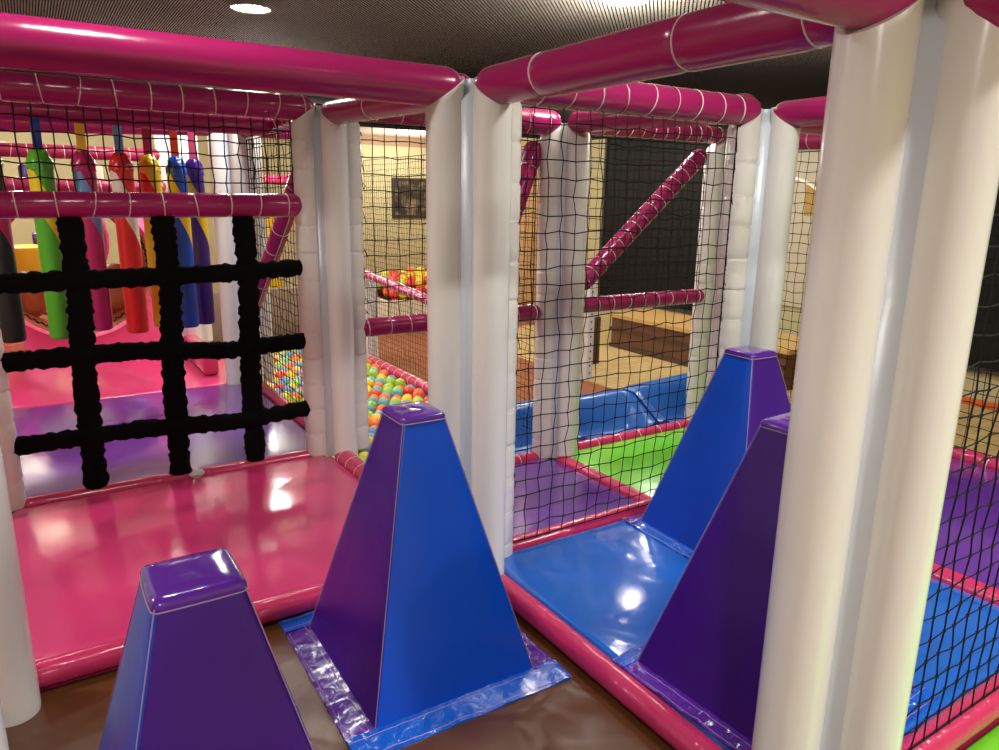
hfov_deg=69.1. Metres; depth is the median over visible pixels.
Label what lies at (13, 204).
rail
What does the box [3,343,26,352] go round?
floor
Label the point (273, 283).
foam block
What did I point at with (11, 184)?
rail
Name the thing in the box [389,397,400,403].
ball
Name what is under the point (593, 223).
wall
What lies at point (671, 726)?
beam
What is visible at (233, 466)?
bolster
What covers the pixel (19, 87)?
beam
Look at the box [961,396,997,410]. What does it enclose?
trim
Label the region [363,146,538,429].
safety net
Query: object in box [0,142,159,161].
beam
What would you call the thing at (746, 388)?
pyramid
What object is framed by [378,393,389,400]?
ball
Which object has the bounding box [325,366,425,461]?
balls
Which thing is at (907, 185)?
post
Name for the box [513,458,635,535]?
floor mat
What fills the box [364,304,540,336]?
rail
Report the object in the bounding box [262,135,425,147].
trim
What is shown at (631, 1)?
diffuser
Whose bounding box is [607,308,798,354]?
countertop
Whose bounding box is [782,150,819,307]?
poster
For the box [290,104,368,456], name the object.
post
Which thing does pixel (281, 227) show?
diagonal brace
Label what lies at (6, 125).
beam
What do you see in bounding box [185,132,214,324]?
hanging bag
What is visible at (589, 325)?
upright
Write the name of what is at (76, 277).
net
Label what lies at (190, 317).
hanging bag
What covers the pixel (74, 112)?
beam
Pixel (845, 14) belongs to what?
beam
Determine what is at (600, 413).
barrier
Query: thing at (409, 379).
bolster
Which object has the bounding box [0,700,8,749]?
post
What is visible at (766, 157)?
post
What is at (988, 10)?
beam
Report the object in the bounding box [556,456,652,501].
bolster
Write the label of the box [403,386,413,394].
ball
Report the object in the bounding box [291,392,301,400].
ball
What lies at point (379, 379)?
ball
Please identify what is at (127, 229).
hanging bag
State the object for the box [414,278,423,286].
ball
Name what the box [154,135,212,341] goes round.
post
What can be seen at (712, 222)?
post
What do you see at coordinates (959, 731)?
bolster
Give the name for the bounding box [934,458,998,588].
floor mat
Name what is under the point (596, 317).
post
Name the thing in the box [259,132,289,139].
beam
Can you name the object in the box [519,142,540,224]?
diagonal brace
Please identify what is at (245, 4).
diffuser
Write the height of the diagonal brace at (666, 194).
0.770 m
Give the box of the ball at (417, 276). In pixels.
[415,273,424,278]
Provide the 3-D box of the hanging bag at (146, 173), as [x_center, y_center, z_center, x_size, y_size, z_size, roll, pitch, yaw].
[-1.589,-0.672,3.346,0.094,0.905,0.097,5,14,16]
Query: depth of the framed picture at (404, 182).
11.52 m
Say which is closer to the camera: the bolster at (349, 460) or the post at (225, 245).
the bolster at (349, 460)
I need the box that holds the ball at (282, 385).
[273,384,283,390]
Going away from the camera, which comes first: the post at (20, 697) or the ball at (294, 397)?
the post at (20, 697)
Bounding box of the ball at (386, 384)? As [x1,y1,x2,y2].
[382,383,393,389]
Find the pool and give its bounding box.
[378,293,426,316]
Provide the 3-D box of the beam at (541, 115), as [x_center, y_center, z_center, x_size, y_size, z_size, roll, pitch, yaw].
[-0.189,-1.167,3.256,1.140,0.119,0.116,-8,16,-32]
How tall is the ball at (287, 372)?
0.082 m
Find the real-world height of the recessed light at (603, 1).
0.017 m
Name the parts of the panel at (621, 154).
frame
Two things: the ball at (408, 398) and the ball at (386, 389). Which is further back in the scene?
the ball at (386, 389)
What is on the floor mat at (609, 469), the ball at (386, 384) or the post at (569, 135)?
the post at (569, 135)
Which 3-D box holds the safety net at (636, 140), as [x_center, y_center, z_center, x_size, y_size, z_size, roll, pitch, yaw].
[0.805,-0.857,3.986,0.919,0.829,0.015,-8,16,-32]
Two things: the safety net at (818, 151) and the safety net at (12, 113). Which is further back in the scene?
the safety net at (818, 151)
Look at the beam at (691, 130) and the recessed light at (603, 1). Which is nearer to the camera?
the recessed light at (603, 1)
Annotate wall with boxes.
[0,132,426,291]
[518,138,998,402]
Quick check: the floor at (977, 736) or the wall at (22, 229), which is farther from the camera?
the wall at (22, 229)
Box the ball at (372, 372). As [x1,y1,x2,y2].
[367,369,377,377]
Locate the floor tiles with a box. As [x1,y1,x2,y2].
[517,320,998,455]
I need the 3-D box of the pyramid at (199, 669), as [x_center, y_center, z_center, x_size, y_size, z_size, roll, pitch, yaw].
[-0.428,0.595,1.078,0.590,0.672,0.590,-8,16,-32]
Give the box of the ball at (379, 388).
[371,386,382,392]
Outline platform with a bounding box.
[12,455,359,690]
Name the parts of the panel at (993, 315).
frame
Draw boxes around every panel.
[599,128,727,314]
[967,188,998,375]
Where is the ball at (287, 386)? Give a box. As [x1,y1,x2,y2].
[283,385,293,393]
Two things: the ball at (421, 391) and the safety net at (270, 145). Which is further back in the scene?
the ball at (421, 391)
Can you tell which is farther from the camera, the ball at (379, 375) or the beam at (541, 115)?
the ball at (379, 375)
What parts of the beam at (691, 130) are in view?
lacing cord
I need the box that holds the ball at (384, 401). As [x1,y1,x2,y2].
[377,397,389,405]
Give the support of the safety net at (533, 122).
hanging from the beam at (649, 100)
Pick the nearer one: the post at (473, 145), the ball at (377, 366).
the post at (473, 145)
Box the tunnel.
[10,218,160,351]
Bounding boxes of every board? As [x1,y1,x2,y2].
[208,287,300,342]
[517,139,539,304]
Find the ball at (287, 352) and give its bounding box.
[284,351,292,357]
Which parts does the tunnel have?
lacing cord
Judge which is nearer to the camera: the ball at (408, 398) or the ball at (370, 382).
the ball at (408, 398)
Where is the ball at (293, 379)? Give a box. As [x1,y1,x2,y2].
[290,379,299,386]
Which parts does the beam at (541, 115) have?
lacing cord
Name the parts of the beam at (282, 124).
lacing cord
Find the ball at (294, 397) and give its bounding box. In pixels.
[287,396,297,401]
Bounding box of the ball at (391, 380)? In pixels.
[385,377,394,385]
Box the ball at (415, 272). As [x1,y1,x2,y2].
[414,268,423,275]
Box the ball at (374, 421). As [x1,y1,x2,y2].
[369,419,379,426]
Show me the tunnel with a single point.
(34, 306)
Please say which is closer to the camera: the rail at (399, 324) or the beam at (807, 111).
the beam at (807, 111)
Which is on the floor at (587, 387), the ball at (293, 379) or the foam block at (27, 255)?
the foam block at (27, 255)
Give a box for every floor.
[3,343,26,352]
[378,304,608,401]
[513,610,998,749]
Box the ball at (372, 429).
[369,426,376,433]
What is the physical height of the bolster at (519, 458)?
0.084 m
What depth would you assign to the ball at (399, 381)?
5.26 m
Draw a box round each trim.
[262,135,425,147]
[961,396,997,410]
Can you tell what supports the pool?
on the floor at (587, 387)
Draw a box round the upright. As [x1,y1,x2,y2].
[581,282,595,380]
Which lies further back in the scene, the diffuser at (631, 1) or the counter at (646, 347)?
the counter at (646, 347)
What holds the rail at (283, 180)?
attached to the slim post
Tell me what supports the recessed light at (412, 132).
in the ceiling at (364, 130)
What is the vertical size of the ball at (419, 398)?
0.082 m
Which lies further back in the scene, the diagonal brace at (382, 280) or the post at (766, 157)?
the diagonal brace at (382, 280)
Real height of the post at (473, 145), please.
1.490 m
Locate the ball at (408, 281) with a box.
[406,280,414,287]
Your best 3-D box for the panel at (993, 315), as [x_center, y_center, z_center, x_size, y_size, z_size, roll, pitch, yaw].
[3.980,-0.570,4.340,0.050,1.520,2.330,-8,16,-32]
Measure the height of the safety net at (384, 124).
0.841 m
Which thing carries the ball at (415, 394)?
in the balls at (362, 455)
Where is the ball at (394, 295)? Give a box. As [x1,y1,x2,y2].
[389,289,397,297]
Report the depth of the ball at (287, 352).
5.94 m
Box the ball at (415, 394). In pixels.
[411,392,422,398]
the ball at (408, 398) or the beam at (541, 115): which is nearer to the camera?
the beam at (541, 115)
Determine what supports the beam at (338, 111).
attached to the post at (473, 145)
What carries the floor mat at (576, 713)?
on the floor
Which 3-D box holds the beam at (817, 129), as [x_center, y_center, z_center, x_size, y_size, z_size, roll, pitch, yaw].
[1.454,-0.994,2.909,1.110,0.090,0.090,-8,16,-32]
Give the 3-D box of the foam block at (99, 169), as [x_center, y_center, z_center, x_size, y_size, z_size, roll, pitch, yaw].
[-3.543,-1.708,6.325,0.160,0.260,0.100,-8,16,-32]
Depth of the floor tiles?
6.12 m
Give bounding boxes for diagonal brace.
[258,172,293,310]
[364,269,426,304]
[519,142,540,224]
[585,149,706,289]
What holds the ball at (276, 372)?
in the balls at (362, 455)
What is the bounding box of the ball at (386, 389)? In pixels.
[382,387,391,393]
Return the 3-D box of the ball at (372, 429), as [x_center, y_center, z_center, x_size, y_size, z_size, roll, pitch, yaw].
[-0.740,0.342,4.233,0.082,0.082,0.082,-8,16,-32]
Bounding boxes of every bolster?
[24,450,312,507]
[36,584,323,688]
[262,381,305,430]
[335,451,365,478]
[367,356,427,394]
[512,498,651,551]
[515,451,539,463]
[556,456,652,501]
[577,419,689,450]
[901,673,998,749]
[931,562,998,605]
[952,446,998,470]
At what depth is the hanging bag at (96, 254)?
3.12 m
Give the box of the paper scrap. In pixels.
[189,468,204,478]
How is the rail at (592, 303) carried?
attached to the post at (569, 135)
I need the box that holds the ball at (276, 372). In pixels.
[275,372,284,378]
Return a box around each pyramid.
[98,548,313,749]
[278,401,571,749]
[611,412,938,749]
[621,345,790,559]
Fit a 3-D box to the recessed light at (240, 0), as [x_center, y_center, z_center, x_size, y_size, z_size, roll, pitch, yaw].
[-1.205,-1.780,3.510,0.230,0.017,0.230,-8,16,-32]
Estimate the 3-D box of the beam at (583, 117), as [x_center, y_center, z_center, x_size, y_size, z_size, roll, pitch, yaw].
[0.639,-1.101,3.082,0.109,0.131,1.111,-7,16,-30]
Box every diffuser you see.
[245,4,269,12]
[606,0,633,5]
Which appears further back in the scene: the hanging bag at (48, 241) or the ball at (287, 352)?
the ball at (287, 352)
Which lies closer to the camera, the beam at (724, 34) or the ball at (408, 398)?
the beam at (724, 34)
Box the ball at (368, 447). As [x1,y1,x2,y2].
[359,441,371,451]
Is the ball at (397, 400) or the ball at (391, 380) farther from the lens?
the ball at (391, 380)
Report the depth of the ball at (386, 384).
5.13 m
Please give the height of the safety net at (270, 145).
1.390 m
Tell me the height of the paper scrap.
0.042 m
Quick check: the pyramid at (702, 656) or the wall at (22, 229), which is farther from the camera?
the wall at (22, 229)
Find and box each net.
[0,102,293,193]
[0,216,309,489]
[246,130,303,402]
[358,122,537,316]
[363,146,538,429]
[513,104,740,542]
[585,136,709,296]
[778,150,819,405]
[903,187,998,749]
[954,196,998,456]
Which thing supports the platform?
on the floor
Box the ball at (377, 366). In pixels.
[370,364,380,371]
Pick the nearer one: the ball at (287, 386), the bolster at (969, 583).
the bolster at (969, 583)
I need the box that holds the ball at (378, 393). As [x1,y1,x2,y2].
[370,389,381,396]
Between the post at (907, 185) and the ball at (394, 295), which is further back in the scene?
the ball at (394, 295)
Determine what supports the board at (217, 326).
on the floor at (587, 387)
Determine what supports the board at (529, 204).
attached to the wall at (593, 223)
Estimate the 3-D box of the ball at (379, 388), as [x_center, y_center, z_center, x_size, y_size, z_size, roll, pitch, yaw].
[-0.865,0.117,5.123,0.082,0.082,0.082,-8,16,-32]
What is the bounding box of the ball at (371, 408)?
[368,404,375,412]
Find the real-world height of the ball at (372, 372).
0.082 m
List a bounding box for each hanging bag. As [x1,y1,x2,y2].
[0,158,26,342]
[25,117,68,339]
[70,123,113,330]
[108,125,148,333]
[137,129,162,326]
[165,131,198,327]
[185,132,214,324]
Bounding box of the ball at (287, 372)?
[285,370,296,377]
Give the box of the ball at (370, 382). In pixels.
[367,379,373,387]
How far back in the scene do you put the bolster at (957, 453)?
3.23 m
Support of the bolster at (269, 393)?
on the floor at (15, 347)
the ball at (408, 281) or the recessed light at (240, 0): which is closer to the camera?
the recessed light at (240, 0)
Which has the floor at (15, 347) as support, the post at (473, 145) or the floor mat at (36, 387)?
the floor mat at (36, 387)
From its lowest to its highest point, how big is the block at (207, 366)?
0.148 m
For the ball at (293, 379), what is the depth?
5.15 m
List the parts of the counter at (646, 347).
rail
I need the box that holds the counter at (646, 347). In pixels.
[607,308,798,389]
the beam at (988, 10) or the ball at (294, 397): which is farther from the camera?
the ball at (294, 397)
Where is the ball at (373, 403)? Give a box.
[368,401,377,409]
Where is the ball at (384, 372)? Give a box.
[378,370,388,376]
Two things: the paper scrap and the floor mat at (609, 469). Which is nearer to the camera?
the paper scrap
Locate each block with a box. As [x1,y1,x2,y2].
[3,244,40,343]
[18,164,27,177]
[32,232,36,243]
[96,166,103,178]
[184,334,218,374]
[267,217,281,288]
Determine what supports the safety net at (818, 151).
hanging from the beam at (807, 141)
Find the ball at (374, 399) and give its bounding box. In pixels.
[367,397,377,403]
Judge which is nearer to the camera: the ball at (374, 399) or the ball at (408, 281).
the ball at (374, 399)
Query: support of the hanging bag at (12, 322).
hanging from the beam at (74, 112)
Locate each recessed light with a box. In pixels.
[225,0,274,13]
[409,131,424,133]
[602,0,651,6]
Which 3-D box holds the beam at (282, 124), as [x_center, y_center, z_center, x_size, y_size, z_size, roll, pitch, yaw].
[-1.091,-1.225,3.525,0.091,0.111,1.340,-8,16,-32]
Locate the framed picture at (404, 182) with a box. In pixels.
[391,177,425,217]
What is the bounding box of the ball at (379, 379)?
[374,377,385,384]
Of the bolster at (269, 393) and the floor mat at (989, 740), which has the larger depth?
the bolster at (269, 393)
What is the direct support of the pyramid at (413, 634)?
on the floor mat at (576, 713)
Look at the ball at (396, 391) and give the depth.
5.01 m
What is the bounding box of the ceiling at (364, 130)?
[0,0,828,138]
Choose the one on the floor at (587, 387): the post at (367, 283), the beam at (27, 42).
the post at (367, 283)
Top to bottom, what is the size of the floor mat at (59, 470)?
0.080 m
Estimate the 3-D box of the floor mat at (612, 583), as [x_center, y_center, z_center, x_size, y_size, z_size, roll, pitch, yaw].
[0.737,0.674,2.149,1.119,0.080,1.137,-8,16,-32]
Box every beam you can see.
[0,12,461,105]
[0,70,313,119]
[0,100,271,135]
[0,121,211,135]
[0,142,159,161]
[241,102,322,137]
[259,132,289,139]
[321,73,470,124]
[335,98,561,134]
[475,2,834,104]
[500,574,723,749]
[520,82,761,125]
[567,121,724,143]
[568,93,754,132]
[719,0,915,29]
[773,96,826,126]
[799,133,821,150]
[800,125,822,134]
[963,0,998,27]
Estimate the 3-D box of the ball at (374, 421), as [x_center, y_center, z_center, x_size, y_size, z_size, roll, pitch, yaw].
[-0.750,0.306,4.404,0.082,0.082,0.082,-8,16,-32]
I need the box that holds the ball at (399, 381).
[394,378,405,386]
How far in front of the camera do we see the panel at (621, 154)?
7.84 m
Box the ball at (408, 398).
[401,396,411,401]
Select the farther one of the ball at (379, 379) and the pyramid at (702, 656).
the ball at (379, 379)
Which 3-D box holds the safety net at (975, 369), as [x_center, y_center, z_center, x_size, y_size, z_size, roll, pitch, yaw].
[2.283,-0.244,2.882,0.015,1.329,0.964,-8,16,-32]
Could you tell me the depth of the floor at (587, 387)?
6.58 m
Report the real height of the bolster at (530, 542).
0.064 m
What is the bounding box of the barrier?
[514,373,686,458]
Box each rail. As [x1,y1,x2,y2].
[0,191,301,218]
[4,177,166,191]
[263,175,288,183]
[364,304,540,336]
[583,289,704,312]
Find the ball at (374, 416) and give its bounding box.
[370,413,380,421]
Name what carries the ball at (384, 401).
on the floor
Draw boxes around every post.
[0,329,25,510]
[0,440,40,727]
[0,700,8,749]
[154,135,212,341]
[207,133,274,384]
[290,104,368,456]
[365,278,378,358]
[425,76,521,574]
[532,123,589,458]
[592,316,600,363]
[684,140,725,419]
[705,107,800,388]
[751,0,998,749]
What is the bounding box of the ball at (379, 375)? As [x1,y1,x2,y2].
[376,374,386,378]
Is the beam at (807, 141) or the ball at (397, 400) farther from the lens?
the ball at (397, 400)
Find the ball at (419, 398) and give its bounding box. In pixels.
[412,396,423,401]
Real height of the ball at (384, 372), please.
0.082 m
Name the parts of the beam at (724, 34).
lacing cord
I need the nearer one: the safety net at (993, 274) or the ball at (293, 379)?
the safety net at (993, 274)
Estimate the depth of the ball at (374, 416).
4.46 m
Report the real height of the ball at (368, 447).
0.082 m
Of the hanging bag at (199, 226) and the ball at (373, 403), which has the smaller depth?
the hanging bag at (199, 226)
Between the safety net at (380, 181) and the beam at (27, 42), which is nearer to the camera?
the beam at (27, 42)
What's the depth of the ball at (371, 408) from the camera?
4.67 m
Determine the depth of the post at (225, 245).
4.16 m
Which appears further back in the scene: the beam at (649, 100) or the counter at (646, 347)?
the counter at (646, 347)
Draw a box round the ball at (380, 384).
[373,382,382,387]
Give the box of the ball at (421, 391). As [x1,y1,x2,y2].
[413,388,423,396]
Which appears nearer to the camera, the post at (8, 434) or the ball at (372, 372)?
the post at (8, 434)
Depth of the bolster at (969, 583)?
2.17 m
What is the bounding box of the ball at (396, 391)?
[391,388,402,396]
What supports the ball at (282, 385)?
in the balls at (362, 455)
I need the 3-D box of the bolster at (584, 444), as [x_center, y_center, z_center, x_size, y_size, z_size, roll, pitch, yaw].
[0.786,0.368,4.286,1.050,0.084,0.081,-8,16,-32]
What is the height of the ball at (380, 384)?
0.082 m
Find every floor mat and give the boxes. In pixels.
[5,612,673,749]
[8,359,226,409]
[12,384,325,512]
[504,520,998,749]
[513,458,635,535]
[574,427,685,496]
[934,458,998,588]
[964,724,998,749]
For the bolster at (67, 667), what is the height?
0.062 m

